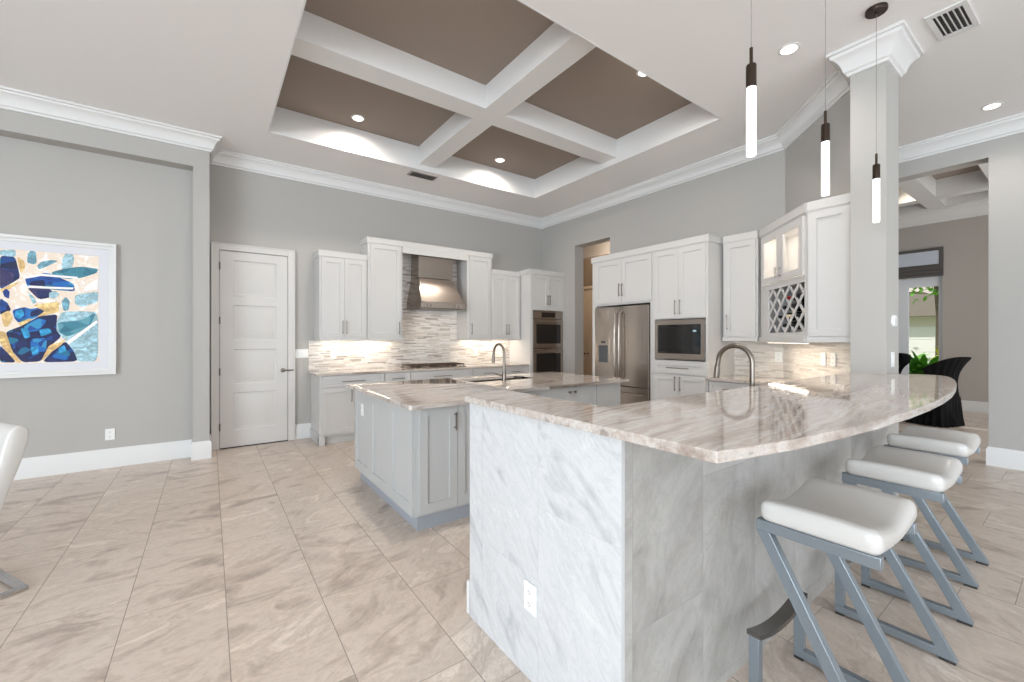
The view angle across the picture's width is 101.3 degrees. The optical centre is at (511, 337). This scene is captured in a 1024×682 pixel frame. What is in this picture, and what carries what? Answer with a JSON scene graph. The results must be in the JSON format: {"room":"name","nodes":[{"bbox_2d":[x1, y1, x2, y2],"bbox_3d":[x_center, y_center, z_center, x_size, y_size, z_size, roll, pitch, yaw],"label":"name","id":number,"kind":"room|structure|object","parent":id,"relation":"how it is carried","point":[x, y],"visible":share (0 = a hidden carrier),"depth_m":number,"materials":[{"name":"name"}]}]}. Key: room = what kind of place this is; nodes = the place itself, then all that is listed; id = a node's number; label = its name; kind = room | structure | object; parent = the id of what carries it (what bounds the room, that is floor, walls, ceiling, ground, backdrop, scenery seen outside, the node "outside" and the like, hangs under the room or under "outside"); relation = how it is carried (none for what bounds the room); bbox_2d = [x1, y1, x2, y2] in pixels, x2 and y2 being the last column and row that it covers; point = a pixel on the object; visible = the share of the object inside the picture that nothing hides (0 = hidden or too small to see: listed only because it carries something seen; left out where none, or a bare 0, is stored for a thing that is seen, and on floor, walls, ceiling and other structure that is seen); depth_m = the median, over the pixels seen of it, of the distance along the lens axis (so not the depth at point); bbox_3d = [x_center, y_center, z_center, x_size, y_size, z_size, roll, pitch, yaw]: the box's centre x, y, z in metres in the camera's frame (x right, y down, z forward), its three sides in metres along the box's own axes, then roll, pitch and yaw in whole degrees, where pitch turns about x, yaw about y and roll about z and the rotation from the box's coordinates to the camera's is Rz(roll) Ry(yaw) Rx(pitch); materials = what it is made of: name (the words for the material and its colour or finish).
{"room":"kitchen","nodes":[
{"label":"kitchen","id":0,"kind":"room"},
{"bbox_2d":[0,136,192,457],"bbox_3d":[-6.923,-0.455,2.641,7.850,3.650,0.218,0,0,-36],"label":"wall","id":1,"kind":"structure","parent":0,"point":[144,209],"depth_m":4.48,"materials":[{"name":"grey paint"}]},
{"bbox_2d":[0,233,116,377],"bbox_3d":[-4.980,-0.300,3.878,1.950,1.370,0.044,0,0,-36],"label":"framed artwork","id":2,"kind":"object","parent":1,"relation":"attached to","point":[58,297],"visible":1,"depth_m":4.19,"materials":[{"name":"paper"}]},
{"bbox_2d":[0,248,98,363],"bbox_3d":[-4.988,-0.300,3.889,1.690,1.110,0.016,0,0,-36],"label":"print","id":3,"kind":"object","parent":2,"relation":"attached to","point":[49,298],"depth_m":4.17,"materials":[{"name":"paper"}]},
{"bbox_2d":[13,439,192,480],"bbox_3d":[-6.855,1.270,2.545,7.850,0.200,0.018,0,0,-36],"label":"baseboard","id":4,"kind":"structure","parent":1,"relation":"attached to","point":[49,465],"depth_m":4.38,"materials":[{"name":"white paint"}]},
{"bbox_2d":[105,428,114,439],"bbox_3d":[-4.242,1.020,4.432,0.075,0.118,0.009,0,0,-36],"label":"wall outlet","id":5,"kind":"object","parent":1,"relation":"attached to","point":[109,433],"visible":1,"depth_m":4.43,"materials":[{"name":"white plastic"}]},
{"bbox_2d":[0,70,849,228],"bbox_3d":[-3.303,-2.197,2.242,13.260,0.165,5.100,0,0,-36],"label":"trim","id":6,"kind":"structure","parent":1,"relation":"attached to","point":[838,84],"depth_m":5.12,"materials":[{"name":"white paint"}]},
{"bbox_2d":[210,164,541,448],"bbox_3d":[-4.852,-0.455,4.393,13.260,3.650,0.200,0,0,-36],"label":"wall","id":7,"kind":"structure","parent":0,"point":[247,208],"depth_m":5.76,"materials":[{"name":"grey paint"}]},
{"bbox_2d":[211,242,294,450],"bbox_3d":[-3.273,0.102,5.353,0.916,2.535,0.085,0,0,-36],"label":"door","id":8,"kind":"structure","parent":7,"relation":"in","point":[252,372],"depth_m":5.34,"materials":[{"name":"white paint"}]},
{"bbox_2d":[295,349,308,357],"bbox_3d":[-2.842,0.215,5.710,0.185,0.118,0.010,0,0,-36],"label":"light switch","id":9,"kind":"object","parent":7,"relation":"attached to","point":[299,353],"visible":1,"depth_m":5.70,"materials":[{"name":"white plastic"}]},
{"bbox_2d":[295,423,310,439],"bbox_3d":[-2.839,1.270,5.708,0.195,0.200,0.018,0,0,-36],"label":"baseboard","id":10,"kind":"structure","parent":7,"relation":"attached to","point":[302,431],"depth_m":5.70,"materials":[{"name":"white paint"}]},
{"bbox_2d":[313,249,367,340],"bbox_3d":[-2.368,-0.557,5.809,0.634,1.195,0.406,0,0,-36],"label":"upper cabinet","id":11,"kind":"object","parent":7,"relation":"attached to","point":[340,278],"visible":1,"depth_m":5.65,"materials":[{"name":"grey paint"}]},
{"bbox_2d":[359,236,402,340],"bbox_3d":[-1.907,-0.688,6.140,0.519,1.455,0.406,0,0,-36],"label":"upper cabinet","id":12,"kind":"object","parent":7,"relation":"attached to","point":[384,263],"visible":0.85,"depth_m":6.01,"materials":[{"name":"grey paint"}]},
{"bbox_2d":[308,253,508,370],"bbox_3d":[-1.419,-0.435,6.734,3.367,1.780,0.012,0,0,-36],"label":"backsplash","id":13,"kind":"structure","parent":7,"relation":"attached to","point":[428,336],"depth_m":6.60,"materials":[{"name":"tile"}]},
{"bbox_2d":[331,350,335,358],"bbox_3d":[-2.519,0.240,5.928,0.075,0.118,0.009,0,0,-36],"label":"wall outlet","id":14,"kind":"object","parent":13,"relation":"attached to","point":[333,352],"visible":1,"depth_m":5.92,"materials":[{"name":"white plastic"}]},
{"bbox_2d":[402,241,466,260],"bbox_3d":[-1.267,-1.330,6.623,1.084,0.170,0.368,0,0,-36],"label":"valance","id":15,"kind":"object","parent":7,"relation":"attached to","point":[408,247],"visible":0.91,"depth_m":6.45,"materials":[{"name":"grey paint"}]},
{"bbox_2d":[407,254,464,310],"bbox_3d":[-1.179,-0.881,6.532,0.724,0.896,0.596,0,0,-36],"label":"range hood","id":16,"kind":"object","parent":7,"relation":"attached to","point":[432,287],"visible":0.9,"depth_m":6.45,"materials":[{"name":"silver metal"}]},
{"bbox_2d":[457,250,492,339],"bbox_3d":[-0.618,-0.688,7.069,0.489,1.455,0.406,0,0,-36],"label":"upper cabinet","id":17,"kind":"object","parent":7,"relation":"attached to","point":[474,275],"visible":0.99,"depth_m":6.93,"materials":[{"name":"grey paint"}]},
{"bbox_2d":[492,269,519,339],"bbox_3d":[-0.188,-0.557,7.378,0.587,1.195,0.404,0,0,-36],"label":"upper cabinet","id":18,"kind":"object","parent":7,"relation":"attached to","point":[505,284],"visible":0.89,"depth_m":7.23,"materials":[{"name":"grey paint"}]},
{"bbox_2d":[276,0,691,178],"bbox_3d":[-0.265,-2.630,4.513,3.805,0.080,3.095,0,0,-36],"label":"ceiling","id":19,"kind":"structure","parent":0,"point":[475,40],"depth_m":4.30,"materials":[{"name":"beige paint"}]},
{"bbox_2d":[351,115,364,121],"bbox_3d":[-1.816,-2.585,4.952,0.156,0.010,0.156,0,0,-36],"label":"recessed light","id":20,"kind":"object","parent":19,"relation":"in","point":[359,118],"visible":1,"depth_m":4.94,"materials":[{"name":"white paint"}]},
{"bbox_2d":[291,10,615,163],"bbox_3d":[-0.242,-2.470,4.481,3.805,0.239,0.245,0,0,-36],"label":"ceiling beam","id":21,"kind":"structure","parent":19,"relation":"attached to","point":[319,40],"depth_m":3.97,"materials":[{"name":"white paint"}]},
{"bbox_2d":[267,0,721,198],"bbox_3d":[-0.265,-2.433,4.513,3.805,0.311,3.095,0,0,-36],"label":"trim","id":22,"kind":"structure","parent":19,"relation":"attached to","point":[691,117],"depth_m":5.27,"materials":[{"name":"white paint"}]},
{"bbox_2d":[495,158,504,161],"bbox_3d":[-0.175,-2.585,6.122,0.156,0.010,0.156,0,0,-36],"label":"recessed light","id":23,"kind":"object","parent":19,"relation":"in","point":[496,159],"visible":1,"depth_m":6.11,"materials":[{"name":"white paint"}]},
{"bbox_2d":[419,22,595,167],"bbox_3d":[-0.269,-2.470,4.511,0.235,0.240,3.095,0,0,-36],"label":"trim","id":24,"kind":"structure","parent":19,"relation":"attached to","point":[557,48],"depth_m":4.02,"materials":[{"name":"white paint"}]},
{"bbox_2d":[636,71,645,76],"bbox_3d":[1.292,-2.585,4.092,0.156,0.010,0.156,0,0,-36],"label":"recessed light","id":25,"kind":"object","parent":19,"relation":"in","point":[638,73],"visible":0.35,"depth_m":4.12,"materials":[{"name":"white paint"}]},
{"bbox_2d":[0,411,1023,681],"bbox_3d":[1.753,1.430,0.646,19.600,0.120,15.000,0,0,-36],"label":"floor","id":26,"kind":"structure","parent":0,"point":[277,561],"depth_m":2.32,"materials":[{"name":"tile"}]},
{"bbox_2d":[0,421,28,598],"bbox_3d":[-2.958,0.921,2.133,0.472,0.892,0.570,0,0,25],"label":"dining chair","id":27,"kind":"object","parent":26,"relation":"on","point":[14,438],"visible":1,"depth_m":2.25,"materials":[{"name":"white leather"}]},
{"bbox_2d":[0,108,209,441],"bbox_3d":[-6.810,-0.455,2.612,8.000,3.650,0.398,0,0,-36],"label":"wall pier","id":28,"kind":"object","parent":26,"relation":"on","point":[13,124],"visible":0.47,"depth_m":4.70,"materials":[{"name":"grey paint"}]},
{"bbox_2d":[191,434,210,460],"bbox_3d":[-3.620,1.270,4.899,0.186,0.200,0.418,0,0,-36],"label":"baseboard","id":29,"kind":"object","parent":28,"relation":"attached to","point":[201,449],"visible":0.93,"depth_m":4.73,"materials":[{"name":"white paint"}]},
{"bbox_2d":[310,373,383,445],"bbox_3d":[-2.253,0.928,5.761,0.842,0.884,0.614,0,0,-36],"label":"base cabinet","id":30,"kind":"object","parent":26,"relation":"on","point":[332,402],"visible":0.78,"depth_m":5.46,"materials":[{"name":"grey paint"}]},
{"bbox_2d":[384,372,409,381],"bbox_3d":[-1.760,0.928,6.116,0.370,0.884,0.614,0,0,-36],"label":"base cabinet","id":31,"kind":"object","parent":26,"relation":"on","point":[397,376],"visible":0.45,"depth_m":5.89,"materials":[{"name":"grey paint"}]},
{"bbox_2d":[410,369,472,379],"bbox_3d":[-1.191,0.928,6.526,1.030,0.884,0.614,0,0,-36],"label":"base cabinet","id":32,"kind":"object","parent":26,"relation":"on","point":[437,374],"visible":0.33,"depth_m":6.29,"materials":[{"name":"grey paint"}]},
{"bbox_2d":[355,383,619,530],"bbox_3d":[-0.070,0.928,4.225,2.535,0.884,1.500,0,0,-36],"label":"kitchen island","id":33,"kind":"object","parent":26,"relation":"on","point":[416,461],"visible":0.49,"depth_m":3.12,"materials":[{"name":"grey paint"}]},
{"bbox_2d":[361,403,363,415],"bbox_3d":[-1.392,0.670,3.902,0.009,0.110,0.070,0,0,-36],"label":"wall outlet","id":34,"kind":"object","parent":33,"relation":"attached to","point":[362,405],"visible":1,"depth_m":3.89,"materials":[{"name":"white plastic"}]},
{"bbox_2d":[347,372,628,409],"bbox_3d":[-0.072,0.471,4.228,2.655,0.030,1.595,0,0,-36],"label":"island countertop","id":35,"kind":"structure","parent":33,"relation":"on","point":[443,392],"depth_m":3.92,"materials":[{"name":"beige stone"}]},
{"bbox_2d":[470,378,517,381],"bbox_3d":[-0.177,0.583,4.678,0.800,0.194,0.420,0,0,-36],"label":"sink","id":36,"kind":"object","parent":35,"relation":"in","point":[506,378],"visible":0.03,"depth_m":4.90,"materials":[{"name":"silver metal"}]},
{"bbox_2d":[492,343,506,380],"bbox_3d":[-0.181,0.256,4.499,0.149,0.399,0.257,0,0,-36],"label":"faucet","id":37,"kind":"object","parent":35,"relation":"on","point":[503,375],"visible":1,"depth_m":4.43,"materials":[{"name":"silver metal"}]},
{"bbox_2d":[473,366,527,375],"bbox_3d":[-0.325,0.928,7.150,1.104,0.884,0.614,0,0,-36],"label":"base cabinet","id":38,"kind":"object","parent":26,"relation":"on","point":[517,369],"visible":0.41,"depth_m":6.90,"materials":[{"name":"grey paint"}]},
{"bbox_2d":[308,363,528,375],"bbox_3d":[-1.249,0.471,6.486,3.382,0.030,0.586,0,0,-36],"label":"countertop","id":39,"kind":"structure","parent":38,"relation":"on","point":[487,365],"depth_m":6.01,"materials":[{"name":"beige stone"}]},
{"bbox_2d":[402,362,465,368],"bbox_3d":[-1.222,0.431,6.539,0.900,0.050,0.440,0,0,-36],"label":"gas cooktop","id":40,"kind":"object","parent":39,"relation":"in","point":[449,364],"visible":0.99,"depth_m":6.46,"materials":[{"name":"silver metal"}]},
{"bbox_2d":[402,365,465,368],"bbox_3d":[-1.222,0.450,6.539,0.900,0.012,0.440,0,0,-36],"label":"tray","id":41,"kind":"object","parent":40,"relation":"on","point":[406,366],"depth_m":6.36,"materials":[{"name":"silver metal"}]},
{"bbox_2d":[509,269,564,372],"bbox_3d":[0.457,0.092,7.675,0.804,2.555,0.674,0,0,-36],"label":"oven tower","id":42,"kind":"object","parent":26,"relation":"on","point":[542,290],"visible":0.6,"depth_m":7.39,"materials":[{"name":"grey paint"}]},
{"bbox_2d":[533,310,562,372],"bbox_3d":[0.512,0.212,7.613,0.690,1.375,0.587,0,0,-36],"label":"double wall oven","id":43,"kind":"object","parent":42,"relation":"in","point":[547,325],"visible":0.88,"depth_m":7.40,"materials":[{"name":"grey metal"}]},
{"bbox_2d":[583,254,608,375],"bbox_3d":[1.713,-0.155,8.850,0.444,3.050,0.960,0,0,-36],"label":"door frame","id":44,"kind":"structure","parent":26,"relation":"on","point":[587,265],"depth_m":8.74,"materials":[{"name":"beige paint"}]},
{"bbox_2d":[591,245,652,400],"bbox_3d":[1.735,0.090,6.021,0.664,2.560,1.074,0,0,-36],"label":"tall cabinet","id":45,"kind":"object","parent":26,"relation":"on","point":[625,278],"visible":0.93,"depth_m":5.78,"materials":[{"name":"grey paint"}]},
{"bbox_2d":[595,305,649,404],"bbox_3d":[1.717,0.470,5.981,0.722,1.800,0.930,0,0,-36],"label":"refrigerator","id":46,"kind":"object","parent":26,"relation":"on","point":[622,334],"visible":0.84,"depth_m":5.72,"materials":[{"name":"grey metal"}]},
{"bbox_2d":[467,403,888,681],"bbox_3d":[1.322,0.839,2.613,3.119,1.063,0.975,0,0,-36],"label":"breakfast bar","id":47,"kind":"object","parent":26,"relation":"on","point":[644,563],"visible":0.77,"depth_m":1.59,"materials":[{"name":"polished stone"},{"name":"tile"},{"name":"white paint"}]},
{"bbox_2d":[524,579,536,616],"bbox_3d":[0.071,1.035,1.672,0.009,0.118,0.075,0,0,-36],"label":"wall outlet","id":48,"kind":"object","parent":47,"relation":"attached to","point":[530,590],"visible":1,"depth_m":1.67,"materials":[{"name":"white plastic"}]},
{"bbox_2d":[527,587,531,595],"bbox_3d":[0.069,1.011,1.670,0.002,0.032,0.032,0,0,-36],"label":"socket","id":49,"kind":"object","parent":48,"relation":"attached to","point":[529,589],"depth_m":1.67,"materials":[{"name":"white plastic"}]},
{"bbox_2d":[527,599,531,607],"bbox_3d":[0.069,1.059,1.670,0.002,0.032,0.032,0,0,-36],"label":"socket","id":50,"kind":"object","parent":48,"relation":"attached to","point":[529,601],"depth_m":1.67,"materials":[{"name":"white plastic"}]},
{"bbox_2d":[463,372,956,463],"bbox_3d":[1.525,0.292,2.477,3.390,0.030,1.430,0,0,-36],"label":"countertop","id":51,"kind":"structure","parent":47,"relation":"on","point":[722,426],"depth_m":1.57,"materials":[{"name":"beige stone"}]},
{"bbox_2d":[653,234,733,399],"bbox_3d":[2.268,0.090,5.281,0.664,2.560,0.749,0,0,-36],"label":"tall cabinet","id":52,"kind":"object","parent":26,"relation":"on","point":[688,272],"visible":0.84,"depth_m":5.03,"materials":[{"name":"white paint"}]},
{"bbox_2d":[655,319,705,360],"bbox_3d":[2.213,0.024,5.248,0.474,0.483,0.660,0,0,-36],"label":"microwave","id":53,"kind":"object","parent":52,"relation":"in","point":[685,339],"visible":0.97,"depth_m":5.08,"materials":[{"name":"silver metal"}]},
{"bbox_2d":[709,380,758,391],"bbox_3d":[2.643,0.928,4.768,0.652,0.884,0.545,0,0,-36],"label":"base cabinet","id":54,"kind":"object","parent":26,"relation":"on","point":[714,386],"visible":0.16,"depth_m":4.67,"materials":[{"name":"grey paint"}]},
{"bbox_2d":[747,477,916,681],"bbox_3d":[1.180,0.976,1.527,0.465,0.789,0.427,0,0,-36],"label":"bar stool","id":55,"kind":"object","parent":26,"relation":"on","point":[856,524],"visible":1,"depth_m":1.49,"materials":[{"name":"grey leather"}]},
{"bbox_2d":[850,62,898,496],"bbox_3d":[2.909,-0.455,3.370,0.340,3.650,0.220,0,0,-36],"label":"column","id":56,"kind":"structure","parent":26,"relation":"on","point":[874,247],"depth_m":3.28,"materials":[{"name":"grey paint"}]},
{"bbox_2d":[826,19,923,79],"bbox_3d":[2.909,-2.185,3.370,0.590,0.190,0.470,0,0,-36],"label":"trim","id":57,"kind":"structure","parent":56,"relation":"attached to","point":[897,46],"depth_m":3.23,"materials":[{"name":"white paint"}]},
{"bbox_2d":[891,352,894,366],"bbox_3d":[2.968,0.170,3.271,0.075,0.118,0.010,0,0,-36],"label":"light switch","id":58,"kind":"object","parent":56,"relation":"attached to","point":[892,353],"visible":1,"depth_m":3.26,"materials":[{"name":"white plastic"}]},
{"bbox_2d":[891,315,897,326],"bbox_3d":[2.984,-0.130,3.274,0.096,0.096,0.022,0,0,-36],"label":"thermostat","id":59,"kind":"object","parent":56,"relation":"attached to","point":[894,320],"visible":1,"depth_m":3.26,"materials":[{"name":"white plastic"}]},
{"bbox_2d":[835,446,973,665],"bbox_3d":[1.902,0.976,2.047,0.465,0.789,0.427,0,0,-36],"label":"bar stool","id":60,"kind":"object","parent":26,"relation":"on","point":[923,475],"visible":0.94,"depth_m":1.98,"materials":[{"name":"white leather"}]},
{"bbox_2d":[899,353,911,373],"bbox_3d":[7.021,0.830,7.956,0.733,1.080,0.828,0,0,-6],"label":"dining chair","id":61,"kind":"object","parent":26,"relation":"on","point":[904,359],"visible":0.1,"depth_m":7.69,"materials":[{"name":"black fabric"}]},
{"bbox_2d":[881,425,989,589],"bbox_3d":[2.580,0.976,2.578,0.465,0.789,0.427,0,0,-36],"label":"bar stool","id":62,"kind":"object","parent":26,"relation":"on","point":[959,445],"visible":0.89,"depth_m":2.49,"materials":[{"name":"white leather"}]},
{"bbox_2d":[904,357,971,427],"bbox_3d":[6.714,0.830,6.646,0.828,1.080,0.733,0,0,-16],"label":"dining chair","id":63,"kind":"object","parent":26,"relation":"on","point":[948,414],"visible":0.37,"depth_m":6.42,"materials":[{"name":"black wicker"}]},
{"bbox_3d":[1.327,0.928,2.777,2.800,0.884,0.655,0,0,-36],"label":"base cabinet","id":64,"kind":"object","parent":26,"relation":"on","visible":0},
{"bbox_2d":[707,375,792,384],"bbox_3d":[1.562,0.471,3.431,3.974,0.030,1.454,0,0,-36],"label":"countertop","id":65,"kind":"structure","parent":64,"relation":"on","point":[759,380],"depth_m":4.60,"materials":[{"name":"beige stone"}]},
{"bbox_2d":[713,343,754,386],"bbox_3d":[1.355,0.246,2.605,0.149,0.420,0.267,0,0,-36],"label":"faucet","id":66,"kind":"object","parent":65,"relation":"on","point":[746,350],"visible":0.75,"depth_m":2.60,"materials":[{"name":"silver metal"}]},
{"bbox_2d":[0,0,1023,217],"bbox_3d":[-0.253,-2.485,-0.675,14.800,0.410,15.200,0,0,-36],"label":"ceiling","id":67,"kind":"structure","parent":0,"point":[215,67],"depth_m":3.46,"materials":[{"name":"white paint"}]},
{"bbox_2d":[407,170,437,180],"bbox_3d":[-1.260,-2.273,5.907,0.400,0.014,0.170,0,0,-36],"label":"ceiling vent","id":68,"kind":"object","parent":67,"relation":"in","point":[411,173],"visible":1,"depth_m":5.88,"materials":[{"name":"grey metal"}]},
{"bbox_2d":[746,0,756,157],"bbox_3d":[1.053,-1.540,1.849,0.124,1.480,0.124,0,0,-36],"label":"pendant light","id":69,"kind":"object","parent":67,"relation":"hanging from","point":[751,68],"visible":1,"depth_m":1.83,"materials":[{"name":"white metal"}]},
{"bbox_2d":[777,42,800,55],"bbox_3d":[2.188,-2.275,3.317,0.156,0.010,0.156,0,0,-36],"label":"recessed light","id":70,"kind":"object","parent":67,"relation":"in","point":[789,48],"visible":1,"depth_m":3.30,"materials":[{"name":"white paint"}]},
{"bbox_2d":[821,0,829,196],"bbox_3d":[1.764,-1.540,2.363,0.124,1.480,0.124,0,0,-36],"label":"pendant light","id":71,"kind":"object","parent":67,"relation":"hanging from","point":[825,128],"visible":1,"depth_m":2.35,"materials":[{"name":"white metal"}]},
{"bbox_2d":[865,2,887,222],"bbox_3d":[2.527,-1.540,2.913,0.124,1.480,0.124,0,0,-36],"label":"pendant light","id":72,"kind":"object","parent":67,"relation":"hanging from","point":[876,10],"visible":1,"depth_m":2.90,"materials":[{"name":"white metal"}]},
{"bbox_2d":[924,0,979,41],"bbox_3d":[3.167,-2.273,3.020,0.420,0.012,0.210,0,0,-34],"label":"ceiling vent","id":73,"kind":"object","parent":67,"relation":"in","point":[957,18],"visible":1,"depth_m":3.01,"materials":[{"name":"white metal"}]},
{"bbox_2d":[980,102,1003,110],"bbox_3d":[4.724,-2.275,4.134,0.156,0.010,0.156,0,0,-36],"label":"recessed light","id":74,"kind":"object","parent":67,"relation":"in","point":[996,104],"visible":1,"depth_m":4.12,"materials":[{"name":"white paint"}]},
{"bbox_2d":[583,241,609,258],"bbox_3d":[1.710,-0.455,8.132,1.318,3.650,3.200,0,0,-36],"label":"wall","id":75,"kind":"structure","parent":0,"point":[602,248],"depth_m":9.07,"materials":[{"name":"beige paint"}]},
{"bbox_2d":[542,150,784,374],"bbox_3d":[1.658,-0.455,6.887,0.220,3.650,5.160,0,0,-36],"label":"wall","id":76,"kind":"structure","parent":0,"point":[749,196],"depth_m":5.96,"materials":[{"name":"grey paint"}]},
{"bbox_2d":[723,230,760,340],"bbox_3d":[2.723,-0.575,4.893,0.380,1.230,0.385,0,0,-36],"label":"upper cabinet","id":77,"kind":"object","parent":76,"relation":"attached to","point":[742,251],"visible":0.88,"depth_m":4.79,"materials":[{"name":"grey paint"}]},
{"bbox_2d":[734,341,782,377],"bbox_3d":[2.906,0.249,4.953,0.014,0.414,0.552,0,0,-36],"label":"backsplash","id":78,"kind":"structure","parent":76,"relation":"attached to","point":[763,353],"depth_m":4.93,"materials":[{"name":"tile"}]},
{"bbox_2d":[775,352,781,361],"bbox_3d":[3.025,0.220,4.766,0.009,0.118,0.075,0,0,-36],"label":"wall outlet","id":79,"kind":"object","parent":78,"relation":"attached to","point":[778,355],"visible":1,"depth_m":4.76,"materials":[{"name":"white plastic"}]},
{"bbox_2d":[785,91,849,342],"bbox_3d":[3.045,-0.455,4.173,0.151,3.650,1.425,0,0,11],"label":"wall","id":80,"kind":"structure","parent":0,"point":[803,156],"depth_m":4.08,"materials":[{"name":"grey paint"}]},
{"bbox_2d":[759,203,806,341],"bbox_3d":[2.790,-0.574,4.166,0.336,1.232,0.950,0,0,9],"label":"upper cabinet","id":81,"kind":"object","parent":80,"relation":"attached to","point":[784,240],"visible":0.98,"depth_m":4.14,"materials":[{"name":"grey paint"}]},
{"bbox_2d":[767,342,809,343],"bbox_3d":[2.719,0.049,4.164,0.030,0.012,0.800,0,0,9],"label":"light","id":82,"kind":"object","parent":81,"relation":"attached to","point":[767,342],"visible":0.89,"depth_m":3.96,"materials":[{"name":"white paint"}]},
{"bbox_2d":[782,321,800,329],"bbox_3d":[2.779,-0.120,4.101,0.247,0.080,0.082,0,0,9],"label":"wine bottle","id":83,"kind":"object","parent":81,"relation":"in","point":[783,325],"visible":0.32,"depth_m":4.10,"materials":[{"name":"black glass"}]},
{"bbox_2d":[778,313,804,320],"bbox_3d":[2.793,-0.207,4.187,0.247,0.080,0.082,0,0,9],"label":"wine bottle","id":84,"kind":"object","parent":81,"relation":"in","point":[779,316],"visible":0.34,"depth_m":4.18,"materials":[{"name":"black glass"}]},
{"bbox_2d":[782,303,801,311],"bbox_3d":[2.779,-0.295,4.101,0.247,0.080,0.082,0,0,9],"label":"wine bottle","id":85,"kind":"object","parent":81,"relation":"in","point":[783,307],"visible":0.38,"depth_m":4.09,"materials":[{"name":"black glass"}]},
{"bbox_2d":[787,312,804,319],"bbox_3d":[2.765,-0.207,4.014,0.247,0.080,0.082,0,0,9],"label":"wine bottle","id":86,"kind":"object","parent":81,"relation":"in","point":[788,315],"visible":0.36,"depth_m":4.01,"materials":[{"name":"black glass"}]},
{"bbox_2d":[787,293,804,301],"bbox_3d":[2.765,-0.383,4.014,0.247,0.080,0.082,0,0,9],"label":"wine bottle","id":87,"kind":"object","parent":81,"relation":"in","point":[788,297],"visible":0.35,"depth_m":4.01,"materials":[{"name":"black glass"}]},
{"bbox_2d":[791,321,804,328],"bbox_3d":[2.751,-0.120,3.928,0.247,0.080,0.082,0,0,9],"label":"wine bottle","id":88,"kind":"object","parent":81,"relation":"in","point":[802,322],"visible":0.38,"depth_m":3.92,"materials":[{"name":"black glass"}]},
{"bbox_2d":[791,302,804,309],"bbox_3d":[2.751,-0.295,3.928,0.247,0.080,0.082,0,0,9],"label":"wine bottle","id":89,"kind":"object","parent":81,"relation":"in","point":[802,303],"visible":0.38,"depth_m":3.92,"materials":[{"name":"black glass"}]},
{"bbox_2d":[783,342,849,379],"bbox_3d":[2.962,0.250,4.122,0.012,0.412,1.231,0,0,9],"label":"backsplash","id":90,"kind":"structure","parent":80,"relation":"attached to","point":[800,361],"depth_m":4.13,"materials":[{"name":"tile"}]},
{"bbox_2d":[821,353,825,365],"bbox_3d":[2.913,0.200,3.932,0.010,0.118,0.075,0,0,9],"label":"wall outlet","id":91,"kind":"object","parent":90,"relation":"attached to","point":[823,355],"visible":1,"depth_m":3.92,"materials":[{"name":"white plastic"}]},
{"bbox_2d":[830,353,835,366],"bbox_3d":[2.888,0.200,3.779,0.010,0.118,0.075,0,0,9],"label":"wall outlet","id":92,"kind":"object","parent":90,"relation":"attached to","point":[832,355],"visible":1,"depth_m":3.77,"materials":[{"name":"white plastic"}]},
{"bbox_2d":[806,193,849,342],"bbox_3d":[2.773,-0.575,3.630,0.223,1.230,0.318,0,0,-36],"label":"upper cabinet","id":93,"kind":"object","parent":80,"relation":"attached to","point":[828,219],"visible":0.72,"depth_m":3.57,"materials":[{"name":"grey paint"}]},
{"bbox_2d":[899,215,988,401],"bbox_3d":[8.058,-0.730,8.575,0.200,4.200,8.500,0,0,-36],"label":"wall","id":94,"kind":"structure","parent":0,"point":[965,280],"depth_m":7.84,"materials":[{"name":"grey paint"}]},
{"bbox_2d":[899,276,941,373],"bbox_3d":[7.964,-0.190,8.705,0.080,3.120,1.380,0,0,-36],"label":"window","id":95,"kind":"structure","parent":94,"relation":"in","point":[920,299],"depth_m":8.40,"materials":[{"name":"white"}]},
{"bbox_2d":[899,246,943,278],"bbox_3d":[7.854,-1.470,8.626,0.062,0.560,1.420,0,0,-36],"label":"roman shade","id":96,"kind":"object","parent":94,"relation":"attached to","point":[928,262],"visible":0.44,"depth_m":8.29,"materials":[{"name":"grey fabric"}]},
{"bbox_2d":[899,201,988,228],"bbox_3d":[7.970,-2.340,8.389,0.160,0.220,8.300,0,0,-36],"label":"trim","id":97,"kind":"structure","parent":94,"relation":"attached to","point":[979,208],"depth_m":8.00,"materials":[{"name":"white paint"}]},
{"bbox_2d":[961,400,988,412],"bbox_3d":[9.366,1.270,6.572,0.018,0.200,3.720,0,0,-36],"label":"baseboard","id":98,"kind":"structure","parent":94,"relation":"attached to","point":[971,406],"depth_m":7.72,"materials":[{"name":"white paint"}]},
{"bbox_2d":[899,162,988,215],"bbox_3d":[6.229,-2.599,7.136,4.450,0.298,8.300,0,0,-36],"label":"ceiling","id":99,"kind":"structure","parent":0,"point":[927,193],"depth_m":7.21,"materials":[{"name":"white paint"}]},
{"bbox_2d":[932,165,980,179],"bbox_3d":[6.229,-2.790,7.136,4.450,0.080,8.300,0,0,-36],"label":"ceiling","id":100,"kind":"structure","parent":0,"point":[976,167],"depth_m":6.99,"materials":[{"name":"beige paint"}]},
{"bbox_2d":[899,132,1023,450],"bbox_3d":[5.833,-0.455,3.708,0.200,3.650,15.200,0,0,-36],"label":"wall","id":101,"kind":"structure","parent":0,"point":[1005,155],"depth_m":4.43,"materials":[{"name":"grey paint"}]},
{"bbox_2d":[899,112,1023,163],"bbox_3d":[5.968,-2.197,3.251,0.115,0.165,14.300,0,0,-36],"label":"trim","id":102,"kind":"structure","parent":101,"relation":"attached to","point":[1014,124],"depth_m":4.62,"materials":[{"name":"white paint"}]},
{"bbox_2d":[986,445,1023,470],"bbox_3d":[7.728,1.270,1.060,0.218,0.200,8.688,0,0,-36],"label":"baseboard","id":103,"kind":"structure","parent":101,"relation":"attached to","point":[998,457],"depth_m":4.41,"materials":[{"name":"white paint"}]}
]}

